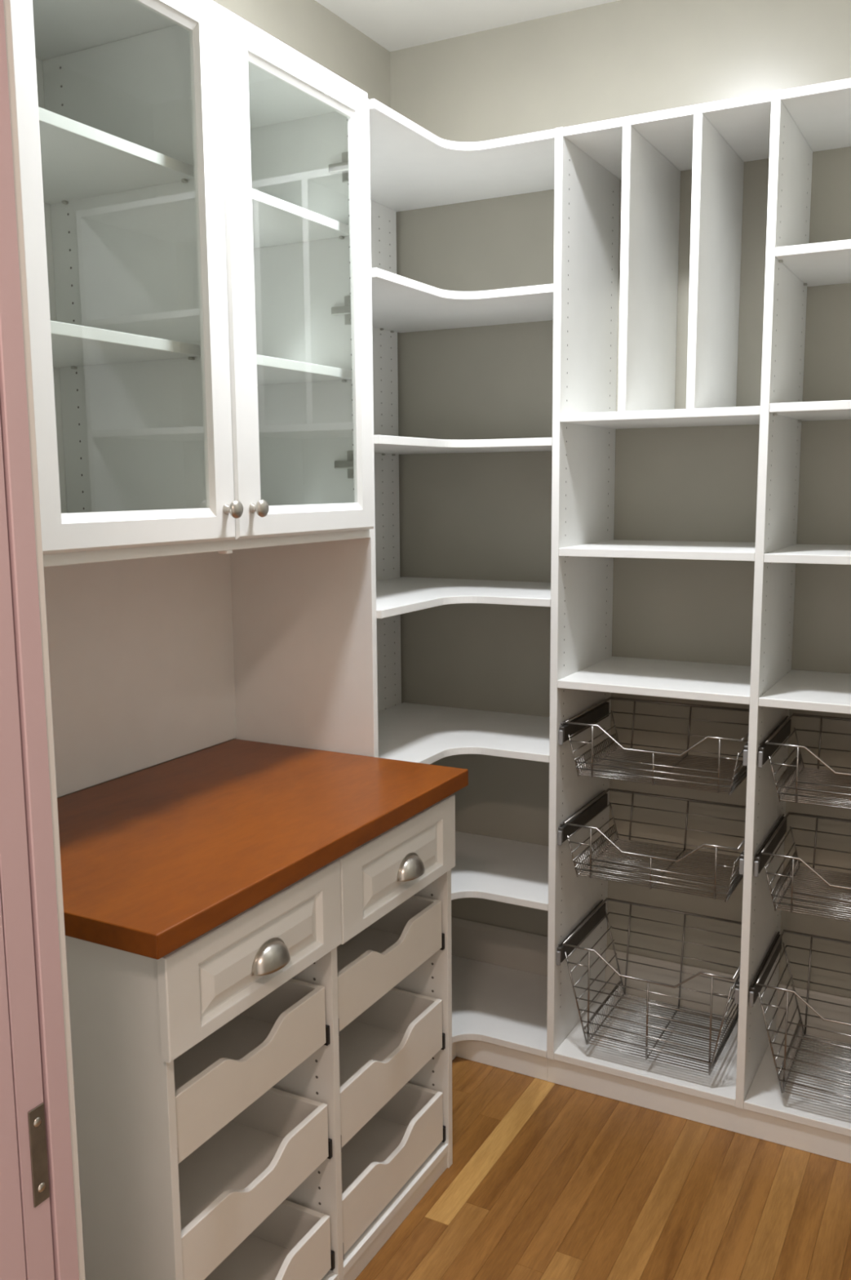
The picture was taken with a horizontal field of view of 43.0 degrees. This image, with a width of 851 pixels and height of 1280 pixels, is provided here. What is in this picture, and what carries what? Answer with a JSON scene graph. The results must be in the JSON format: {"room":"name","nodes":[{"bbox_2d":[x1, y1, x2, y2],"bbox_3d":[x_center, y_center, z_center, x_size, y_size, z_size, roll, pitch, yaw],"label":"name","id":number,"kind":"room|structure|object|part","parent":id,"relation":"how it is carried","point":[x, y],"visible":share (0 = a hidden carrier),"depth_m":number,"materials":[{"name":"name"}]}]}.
{"room":"food storage area","nodes":[
{"label":"food storage area","id":0,"kind":"room"},
{"bbox_2d":[57,0,391,798],"bbox_3d":[-0.639,-0.176,2.363,0.100,2.751,2.131,4,9,28],"label":"wall","id":1,"kind":"structure","parent":0,"point":[308,27],"depth_m":2.78,"materials":[{"name":"beige paint"}]},
{"bbox_2d":[10,0,378,797],"bbox_3d":[-0.501,0.077,2.069,0.449,2.333,1.011,4,9,28],"label":"tall cabinet","id":2,"kind":"object","parent":1,"relation":"attached to","point":[196,185],"visible":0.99,"depth_m":2.05,"materials":[{"name":"white wood"}]},
{"bbox_2d":[38,106,194,204],"bbox_3d":[-0.661,-0.786,1.739,0.352,0.019,0.469,4,9,28],"label":"shelf","id":3,"kind":"object","parent":2,"relation":"attached to","point":[82,163],"depth_m":1.80,"materials":[{"name":"white wood"}]},
{"bbox_3d":[-0.461,-0.592,1.666,0.018,0.894,0.477,4,9,28],"label":"door","id":4,"kind":"part","parent":2,"relation":"part of","materials":[{"name":"white wood"}]},
{"bbox_2d":[50,320,200,368],"bbox_3d":[-0.659,-0.490,1.782,0.352,0.019,0.469,4,9,28],"label":"shelf","id":5,"kind":"object","parent":2,"relation":"attached to","point":[73,346],"depth_m":1.84,"materials":[{"name":"white wood"}]},
{"bbox_3d":[-0.699,-0.385,2.107,0.008,1.386,0.973,4,9,28],"label":"panel","id":6,"kind":"part","parent":2,"relation":"part of","materials":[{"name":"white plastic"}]},
{"bbox_3d":[-0.532,-1.069,1.915,0.398,0.019,0.973,4,9,28],"label":"panel","id":7,"kind":"part","parent":2,"relation":"part of","materials":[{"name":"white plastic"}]},
{"bbox_3d":[-0.522,-0.184,2.042,0.388,0.019,0.973,4,9,28],"label":"panel","id":8,"kind":"part","parent":2,"relation":"part of","materials":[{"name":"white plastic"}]},
{"bbox_3d":[-0.337,-0.229,1.893,0.032,0.032,0.032,4,9,28],"label":"knob","id":9,"kind":"part","parent":2,"relation":"part of","materials":[{"name":"silver metal"}]},
{"bbox_3d":[-0.301,-0.239,1.959,0.032,0.032,0.032,4,9,28],"label":"knob","id":10,"kind":"part","parent":2,"relation":"part of","materials":[{"name":"silver metal"}]},
{"bbox_3d":[-0.234,-0.654,2.084,0.018,0.894,0.477,4,9,28],"label":"door","id":11,"kind":"part","parent":2,"relation":"part of","materials":[{"name":"white wood"}]},
{"bbox_2d":[252,188,350,248],"bbox_3d":[-0.426,-0.850,2.171,0.352,0.019,0.481,4,9,28],"label":"shelf","id":12,"kind":"object","parent":2,"relation":"attached to","point":[277,224],"depth_m":2.24,"materials":[{"name":"white wood"}]},
{"bbox_2d":[256,354,352,385],"bbox_3d":[-0.424,-0.554,2.214,0.352,0.019,0.481,4,9,28],"label":"shelf","id":13,"kind":"object","parent":2,"relation":"attached to","point":[271,371],"depth_m":2.26,"materials":[{"name":"white wood"}]},
{"bbox_3d":[-0.289,0.011,2.513,0.398,2.333,0.019,4,9,28],"label":"panel","id":14,"kind":"part","parent":2,"relation":"part of","materials":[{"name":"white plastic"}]},
{"bbox_2d":[315,0,618,51],"bbox_3d":[0.142,-1.521,1.736,1.900,0.080,2.335,4,9,28],"label":"ceiling","id":15,"kind":"structure","parent":0,"point":[393,24],"depth_m":2.83,"materials":[{"name":"paint"}]},
{"bbox_2d":[355,1056,850,1279],"bbox_3d":[-0.334,1.407,1.224,1.900,0.060,4.438,4,9,28],"label":"floor","id":16,"kind":"structure","parent":0,"point":[545,1180],"depth_m":2.33,"materials":[{"name":"brown wood"}]},
{"bbox_2d":[65,794,455,1279],"bbox_3d":[-0.403,0.798,2.126,0.638,0.889,0.923,4,9,28],"label":"base cabinet","id":17,"kind":"object","parent":16,"relation":"on","point":[268,1095],"visible":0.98,"depth_m":1.93,"materials":[{"name":"white wood"}]},
{"bbox_3d":[-0.632,0.854,1.750,0.594,0.889,0.016,4,9,28],"label":"panel","id":18,"kind":"part","parent":17,"relation":"part of","materials":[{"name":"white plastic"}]},
{"bbox_3d":[-0.266,0.498,1.739,0.016,0.158,0.457,4,9,28],"label":"drawer","id":19,"kind":"part","parent":17,"relation":"part of","materials":[{"name":"white wood"}]},
{"bbox_2d":[173,978,329,1165],"bbox_3d":[-0.497,0.693,1.903,0.508,0.114,0.418,4,9,28],"label":"tray","id":20,"kind":"object","parent":17,"relation":"on","point":[216,1079],"depth_m":1.85,"materials":[{"name":"white wood"}]},
{"bbox_2d":[178,1087,332,1279],"bbox_3d":[-0.495,0.917,1.935,0.508,0.110,0.418,4,9,28],"label":"tray","id":21,"kind":"object","parent":17,"relation":"on","point":[236,1179],"depth_m":1.91,"materials":[{"name":"white wood"}]},
{"bbox_2d":[57,738,468,959],"bbox_3d":[-0.415,0.340,2.054,0.630,0.036,0.973,4,9,28],"label":"countertop","id":22,"kind":"structure","parent":17,"relation":"on","point":[155,859],"depth_m":1.94,"materials":[{"name":"brown wood"}]},
{"bbox_2d":[204,1199,334,1279],"bbox_3d":[-0.494,1.141,1.968,0.508,0.114,0.418,4,9,28],"label":"tray","id":23,"kind":"object","parent":17,"relation":"on","point":[296,1241],"depth_m":2.03,"materials":[{"name":"white wood"}]},
{"bbox_3d":[-0.242,0.505,1.740,0.027,0.042,0.093,4,9,28],"label":"cup pull","id":24,"kind":"part","parent":17,"relation":"part of","materials":[{"name":"silver metal"}]},
{"bbox_3d":[-0.522,1.216,1.995,0.586,0.019,0.419,4,9,28],"label":"panel","id":25,"kind":"part","parent":17,"relation":"part of","materials":[{"name":"white wood"}]},
{"bbox_2d":[337,895,444,1035],"bbox_3d":[-0.285,0.635,2.294,0.508,0.114,0.436,4,9,28],"label":"drawer","id":26,"kind":"object","parent":17,"relation":"on","point":[370,964],"depth_m":2.25,"materials":[{"name":"white wood"}]},
{"bbox_2d":[338,987,445,1152],"bbox_3d":[-0.283,0.864,2.327,0.508,0.119,0.436,4,9,28],"label":"tray","id":27,"kind":"object","parent":17,"relation":"on","point":[381,1050],"depth_m":2.32,"materials":[{"name":"white wood"}]},
{"bbox_2d":[341,1082,445,1254],"bbox_3d":[-0.281,1.083,2.358,0.508,0.122,0.436,4,9,28],"label":"tray","id":28,"kind":"object","parent":17,"relation":"on","point":[382,1164],"depth_m":2.32,"materials":[{"name":"white wood"}]},
{"bbox_3d":[-0.310,1.157,2.385,0.586,0.019,0.439,4,9,28],"label":"panel","id":29,"kind":"part","parent":17,"relation":"part of","materials":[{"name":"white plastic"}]},
{"bbox_3d":[-0.049,0.441,2.138,0.016,0.161,0.452,4,9,28],"label":"drawer","id":30,"kind":"part","parent":17,"relation":"part of","materials":[{"name":"white wood"}]},
{"bbox_3d":[-0.022,0.447,2.144,0.027,0.042,0.093,4,9,28],"label":"cup pull","id":31,"kind":"part","parent":17,"relation":"part of","materials":[{"name":"silver metal"}]},
{"bbox_3d":[-0.208,0.738,2.530,0.594,0.889,0.019,4,9,28],"label":"panel","id":32,"kind":"part","parent":17,"relation":"part of","materials":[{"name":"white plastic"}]},
{"bbox_2d":[368,98,555,1080],"bbox_3d":[0.019,-0.033,2.800,0.666,2.333,0.782,4,9,28],"label":"shelving","id":33,"kind":"object","parent":16,"relation":"on","point":[500,1013],"visible":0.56,"depth_m":2.88,"materials":[{"name":"white wood"}]},
{"bbox_3d":[-0.267,-0.042,2.947,0.022,2.313,0.769,4,9,28],"label":"panel","id":34,"kind":"part","parent":33,"relation":"part of","materials":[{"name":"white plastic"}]},
{"bbox_3d":[0.011,-1.177,2.634,0.666,0.019,0.782,4,9,28],"label":"panel","id":35,"kind":"part","parent":33,"relation":"part of","materials":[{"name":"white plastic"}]},
{"bbox_3d":[0.023,-0.840,2.678,0.644,0.019,0.782,4,9,28],"label":"shelf","id":36,"kind":"part","parent":33,"relation":"part of","materials":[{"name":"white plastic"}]},
{"bbox_3d":[0.025,-0.493,2.728,0.644,0.019,0.782,4,9,28],"label":"shelf","id":37,"kind":"part","parent":33,"relation":"part of","materials":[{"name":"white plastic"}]},
{"bbox_3d":[0.029,-0.112,2.783,0.644,0.019,0.782,4,9,28],"label":"shelf","id":38,"kind":"part","parent":33,"relation":"part of","materials":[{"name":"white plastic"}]},
{"bbox_3d":[0.032,0.272,2.839,0.644,0.019,0.782,4,9,28],"label":"shelf","id":39,"kind":"part","parent":33,"relation":"part of","materials":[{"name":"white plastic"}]},
{"bbox_3d":[0.035,1.046,2.946,0.644,0.019,0.770,4,9,28],"label":"shelf","id":40,"kind":"part","parent":33,"relation":"part of","materials":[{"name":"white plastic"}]},
{"bbox_3d":[0.035,0.653,2.894,0.644,0.019,0.782,4,9,28],"label":"shelf","id":41,"kind":"part","parent":33,"relation":"part of","materials":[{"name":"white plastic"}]},
{"bbox_2d":[546,78,850,1163],"bbox_3d":[0.831,-0.007,2.576,0.976,2.334,0.412,4,9,28],"label":"shelving unit","id":42,"kind":"object","parent":16,"relation":"on","point":[649,152],"visible":0.94,"depth_m":2.58,"materials":[{"name":"white wood"}]},
{"bbox_3d":[0.421,0.779,2.893,0.013,0.040,0.343,4,9,28],"label":"slide rail","id":43,"kind":"part","parent":42,"relation":"part of","materials":[{"name":"metal"}]},
{"bbox_3d":[0.418,0.466,2.848,0.013,0.040,0.343,4,9,28],"label":"slide rail","id":44,"kind":"part","parent":42,"relation":"part of","materials":[{"name":"metal"}]},
{"bbox_3d":[0.416,0.211,2.811,0.013,0.040,0.343,4,9,28],"label":"slide rail","id":45,"kind":"part","parent":42,"relation":"part of","materials":[{"name":"metal"}]},
{"bbox_3d":[0.626,1.057,2.839,0.459,0.019,0.398,4,9,28],"label":"shelf","id":46,"kind":"part","parent":42,"relation":"part of","materials":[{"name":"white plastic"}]},
{"bbox_2d":[562,897,742,1075],"bbox_3d":[0.616,0.886,2.799,0.430,0.259,0.344,4,9,28],"label":"wire basket","id":47,"kind":"object","parent":42,"relation":"attached to","point":[717,1055],"visible":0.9,"depth_m":2.77,"materials":[{"name":"silver metal"}]},
{"bbox_3d":[0.621,0.095,2.705,0.459,0.019,0.411,4,9,28],"label":"shelf","id":48,"kind":"part","parent":42,"relation":"part of","materials":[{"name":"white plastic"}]},
{"bbox_2d":[564,788,746,902],"bbox_3d":[0.613,0.512,2.745,0.430,0.136,0.344,4,9,28],"label":"wire basket","id":49,"kind":"object","parent":42,"relation":"attached to","point":[733,884],"visible":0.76,"depth_m":2.74,"materials":[{"name":"silver metal"}]},
{"bbox_2d":[564,697,749,795],"bbox_3d":[0.611,0.257,2.708,0.430,0.136,0.344,4,9,28],"label":"wire basket","id":50,"kind":"object","parent":42,"relation":"attached to","point":[742,772],"visible":0.82,"depth_m":2.69,"materials":[{"name":"silver metal"}]},
{"bbox_3d":[0.619,-0.223,2.659,0.459,0.019,0.411,4,9,28],"label":"shelf","id":51,"kind":"part","parent":42,"relation":"part of","materials":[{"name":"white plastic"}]},
{"bbox_3d":[0.616,-0.535,2.614,0.459,0.019,0.411,4,9,28],"label":"shelf","id":52,"kind":"part","parent":42,"relation":"part of","materials":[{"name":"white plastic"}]},
{"bbox_3d":[0.611,-1.166,2.523,0.459,0.019,0.411,4,9,28],"label":"panel","id":53,"kind":"part","parent":42,"relation":"part of","materials":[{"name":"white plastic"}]},
{"bbox_3d":[0.813,0.806,2.684,0.013,0.040,0.343,4,9,28],"label":"slide rail","id":54,"kind":"part","parent":42,"relation":"part of","materials":[{"name":"metal"}]},
{"bbox_3d":[0.811,0.493,2.638,0.013,0.040,0.343,4,9,28],"label":"slide rail","id":55,"kind":"part","parent":42,"relation":"part of","materials":[{"name":"metal"}]},
{"bbox_3d":[0.809,0.238,2.601,0.013,0.040,0.343,4,9,28],"label":"slide rail","id":56,"kind":"part","parent":42,"relation":"part of","materials":[{"name":"metal"}]},
{"bbox_3d":[0.842,0.808,2.668,0.013,0.040,0.343,4,9,28],"label":"slide rail","id":57,"kind":"part","parent":42,"relation":"part of","materials":[{"name":"metal"}]},
{"bbox_3d":[0.840,0.495,2.623,0.013,0.040,0.343,4,9,28],"label":"slide rail","id":58,"kind":"part","parent":42,"relation":"part of","materials":[{"name":"metal"}]},
{"bbox_3d":[0.838,0.240,2.586,0.013,0.040,0.343,4,9,28],"label":"slide rail","id":59,"kind":"part","parent":42,"relation":"part of","materials":[{"name":"metal"}]},
{"bbox_3d":[1.047,1.086,2.614,0.459,0.019,0.398,4,9,28],"label":"shelf","id":60,"kind":"part","parent":42,"relation":"part of","materials":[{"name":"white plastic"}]},
{"bbox_2d":[755,929,850,1108],"bbox_3d":[1.038,0.915,2.574,0.430,0.259,0.344,4,9,28],"label":"wire basket","id":61,"kind":"object","parent":42,"relation":"attached to","point":[784,1068],"visible":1,"depth_m":2.59,"materials":[{"name":"silver metal"}]},
{"bbox_3d":[1.042,0.126,2.481,0.459,0.019,0.411,4,9,28],"label":"shelf","id":62,"kind":"part","parent":42,"relation":"part of","materials":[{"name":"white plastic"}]},
{"bbox_2d":[760,811,850,922],"bbox_3d":[1.035,0.541,2.520,0.430,0.136,0.344,4,9,28],"label":"wire basket","id":63,"kind":"object","parent":42,"relation":"attached to","point":[793,868],"visible":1,"depth_m":2.56,"materials":[{"name":"silver metal"}]},
{"bbox_3d":[1.040,-0.192,2.435,0.459,0.019,0.411,4,9,28],"label":"shelf","id":64,"kind":"part","parent":42,"relation":"part of","materials":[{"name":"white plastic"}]},
{"bbox_2d":[764,713,850,808],"bbox_3d":[1.033,0.286,2.483,0.430,0.136,0.344,4,9,28],"label":"wire basket","id":65,"kind":"object","parent":42,"relation":"attached to","point":[790,779],"visible":1,"depth_m":2.51,"materials":[{"name":"silver metal"}]},
{"bbox_3d":[1.038,-0.511,2.389,0.459,0.019,0.411,4,9,28],"label":"shelf","id":66,"kind":"part","parent":42,"relation":"part of","materials":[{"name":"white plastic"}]},
{"bbox_3d":[1.035,-0.829,2.342,0.459,0.019,0.411,4,9,28],"label":"shelf","id":67,"kind":"part","parent":42,"relation":"part of","materials":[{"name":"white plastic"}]},
{"bbox_3d":[1.033,-1.137,2.298,0.459,0.019,0.411,4,9,28],"label":"panel","id":68,"kind":"part","parent":42,"relation":"part of","materials":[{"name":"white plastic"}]},
{"bbox_2d":[390,0,850,997],"bbox_3d":[0.682,-0.266,2.913,1.900,2.751,0.100,4,9,28],"label":"wall","id":69,"kind":"structure","parent":0,"point":[487,516],"depth_m":2.92,"materials":[{"name":"beige paint"}]},
{"bbox_2d":[451,916,850,1044],"bbox_3d":[0.665,1.001,3.046,1.696,0.206,0.012,4,9,28],"label":"baseboard","id":70,"kind":"structure","parent":69,"relation":"attached to","point":[517,949],"depth_m":3.04,"materials":[{"name":"paint"}]},
{"bbox_3d":[-0.375,0.025,0.967,1.900,2.751,0.104,4,9,28],"label":"wall","id":71,"kind":"structure","parent":0,"visible":0},
{"bbox_2d":[0,0,85,1279],"bbox_3d":[-0.042,0.374,0.846,0.931,2.090,0.116,4,9,28],"label":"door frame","id":72,"kind":"structure","parent":71,"relation":"in","point":[42,1237],"depth_m":1.01,"materials":[{"name":"paint"}]},
{"bbox_3d":[-0.376,0.501,1.051,0.002,0.100,0.019,4,9,28],"label":"strike plate","id":73,"kind":"part","parent":72,"relation":"part of","materials":[{"name":"silver metal"}]}
]}

